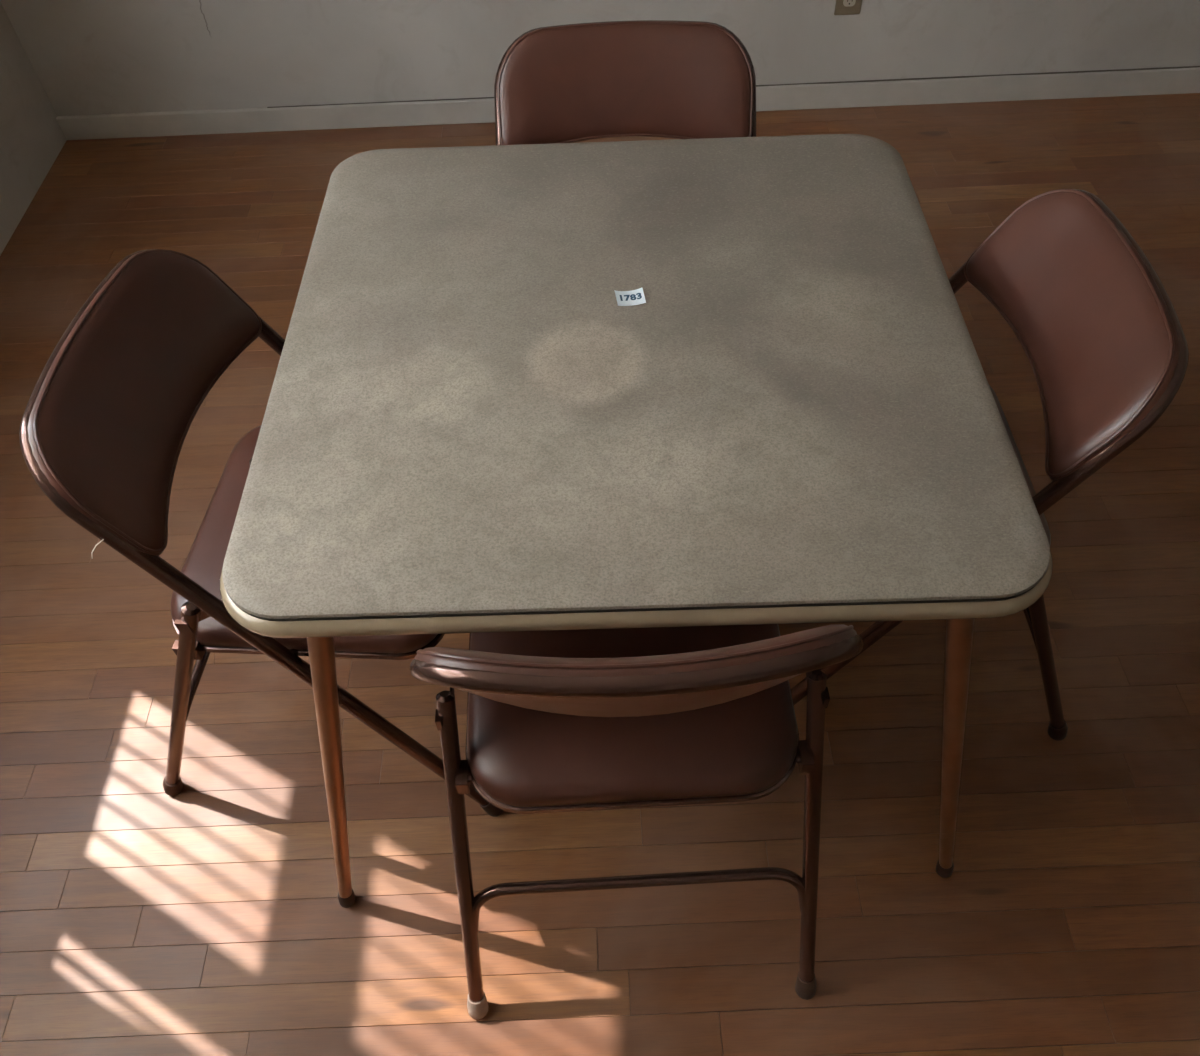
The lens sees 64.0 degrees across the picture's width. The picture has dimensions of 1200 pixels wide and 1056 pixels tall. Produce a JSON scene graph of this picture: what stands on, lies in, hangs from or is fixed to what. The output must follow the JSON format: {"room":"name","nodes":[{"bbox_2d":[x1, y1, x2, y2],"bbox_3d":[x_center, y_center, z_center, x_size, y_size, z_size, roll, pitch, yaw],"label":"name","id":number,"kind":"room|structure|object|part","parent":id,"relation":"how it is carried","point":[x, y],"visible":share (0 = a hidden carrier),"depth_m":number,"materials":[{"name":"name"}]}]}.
{"room":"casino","nodes":[
{"label":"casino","id":0,"kind":"room"},
{"bbox_2d":[0,2,66,254],"bbox_3d":[-1.605,0.027,0.361,0.122,2.530,4.984,-2,52,0],"label":"wall","id":1,"kind":"structure","parent":0,"point":[32,138],"depth_m":2.63,"materials":[{"name":"paint"}]},
{"bbox_2d":[0,93,1199,1055],"bbox_3d":[0.879,0.733,1.386,5.085,0.120,5.272,-2,52,0],"label":"floor","id":2,"kind":"structure","parent":0,"point":[208,918],"depth_m":1.56,"materials":[{"name":"brown wood"}]},
{"bbox_2d":[19,249,502,816],"bbox_3d":[-0.430,0.020,1.413,0.567,0.786,0.498,3,52,4],"label":"folding chair","id":3,"kind":"object","parent":2,"relation":"on","point":[106,421],"visible":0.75,"depth_m":1.19,"materials":[{"name":"brown leather"}]},
{"bbox_3d":[-0.556,-0.175,1.178,0.123,0.164,0.425,3,52,4],"label":"backrest","id":4,"kind":"part","parent":3,"relation":"part of","materials":[{"name":"brown leather"}]},
{"bbox_3d":[-0.604,0.261,1.379,0.238,0.527,0.021,-2,52,0],"label":"leg","id":5,"kind":"part","parent":3,"relation":"part of","materials":[{"name":"brown metal"}]},
{"bbox_3d":[-0.385,-0.007,1.373,0.380,0.049,0.402,3,52,4],"label":"seat","id":6,"kind":"part","parent":3,"relation":"part of","materials":[{"name":"brown plastic"}]},
{"bbox_2d":[494,20,755,144],"bbox_3d":[0.051,-0.444,1.760,0.498,0.786,0.567,-2,52,1],"label":"folding chair","id":7,"kind":"object","parent":2,"relation":"on","point":[568,83],"visible":0.48,"depth_m":1.57,"materials":[{"name":"brown leather"}]},
{"bbox_2d":[220,134,1052,907],"bbox_3d":[0.054,-0.049,1.502,0.941,0.700,1.021,-2,52,1],"label":"table","id":8,"kind":"object","parent":2,"relation":"on","point":[466,428],"visible":1,"depth_m":1.13,"materials":[{"name":"beige fabric"}]},
{"bbox_3d":[-0.344,0.320,1.244,0.172,0.651,0.029,-39,60,-25],"label":"leg","id":9,"kind":"part","parent":8,"relation":"part of","materials":[{"name":"brown wood"}]},
{"bbox_2d":[614,288,645,305],"bbox_3d":[0.039,-0.301,1.252,0.037,0.004,0.030,-7,52,-4],"label":"ticket","id":10,"kind":"object","parent":8,"relation":"on","point":[633,297],"visible":1,"depth_m":1.25,"materials":[{"name":"white paper"}]},
{"bbox_3d":[0.452,0.291,1.240,0.175,0.651,0.029,26,57,20],"label":"leg","id":11,"kind":"part","parent":8,"relation":"part of","materials":[{"name":"brown wood"}]},
{"bbox_2d":[410,624,862,1019],"bbox_3d":[0.037,0.226,1.237,0.498,0.786,0.567,-3,52,-1],"label":"folding chair","id":12,"kind":"object","parent":2,"relation":"on","point":[594,719],"visible":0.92,"depth_m":1.13,"materials":[{"name":"brown leather"}]},
{"bbox_3d":[-0.175,0.436,1.229,0.021,0.527,0.238,1,52,3],"label":"leg","id":13,"kind":"part","parent":12,"relation":"part of","materials":[{"name":"brown metal"}]},
{"bbox_3d":[0.036,0.142,0.918,0.402,0.149,0.107,-3,52,-1],"label":"panel","id":14,"kind":"part","parent":12,"relation":"part of","materials":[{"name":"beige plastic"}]},
{"bbox_3d":[0.033,0.160,1.228,0.402,0.049,0.380,-3,52,-1],"label":"seat","id":15,"kind":"part","parent":12,"relation":"part of","materials":[{"name":"brown leather"}]},
{"bbox_3d":[0.035,0.128,0.921,0.425,0.164,0.123,-3,52,-1],"label":"backrest","id":16,"kind":"part","parent":12,"relation":"part of","materials":[{"name":"brown plastic"}]},
{"bbox_3d":[0.035,0.189,1.260,0.492,0.770,0.470,-3,52,-1],"label":"frame","id":17,"kind":"part","parent":12,"relation":"part of","materials":[{"name":"brown metal"}]},
{"bbox_3d":[0.271,0.412,1.233,0.021,0.527,0.238,-8,52,-4],"label":"leg","id":18,"kind":"part","parent":12,"relation":"part of","materials":[{"name":"brown metal"}]},
{"bbox_2d":[791,189,1188,740],"bbox_3d":[0.483,-0.070,1.453,0.567,0.786,0.498,-2,52,0],"label":"folding chair","id":19,"kind":"object","parent":2,"relation":"on","point":[1101,335],"visible":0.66,"depth_m":1.19,"materials":[{"name":"brown leather"}]},
{"bbox_3d":[0.435,-0.097,1.416,0.380,0.049,0.402,-2,52,0],"label":"seat","id":20,"kind":"part","parent":19,"relation":"part of","materials":[{"name":"brown leather"}]},
{"bbox_3d":[0.651,0.173,1.407,0.238,0.527,0.021,3,52,4],"label":"leg","id":21,"kind":"part","parent":19,"relation":"part of","materials":[{"name":"brown metal"}]},
{"bbox_3d":[0.593,-0.264,1.210,0.123,0.164,0.425,-2,52,0],"label":"backrest","id":22,"kind":"part","parent":19,"relation":"part of","materials":[{"name":"brown leather"}]},
{"bbox_2d":[0,0,1199,139],"bbox_3d":[0.761,-2.083,1.941,5.025,2.520,0.129,-2,52,0],"label":"wall","id":23,"kind":"structure","parent":0,"point":[88,57],"depth_m":2.70,"materials":[{"name":"paint"}]},
{"bbox_2d":[56,66,1199,139],"bbox_3d":[0.794,-1.288,2.843,4.785,0.077,0.014,-2,52,0],"label":"baseboard","id":24,"kind":"structure","parent":23,"relation":"attached to","point":[1185,79],"depth_m":2.84,"materials":[{"name":"grey"}]},
{"bbox_2d":[834,0,861,14],"bbox_3d":[0.685,-1.460,2.621,0.072,0.116,0.009,-2,52,0],"label":"wall outlet","id":25,"kind":"object","parent":23,"relation":"attached to","point":[842,7],"visible":1,"depth_m":2.65,"materials":[{"name":"beige plastic"}]},
{"bbox_2d":[843,0,855,6],"bbox_3d":[0.685,-1.447,2.635,0.033,0.028,0.004,-2,52,0],"label":"receptacle","id":26,"kind":"object","parent":25,"relation":"attached to","point":[846,3],"depth_m":2.64,"materials":[{"name":"brown"}]}
]}

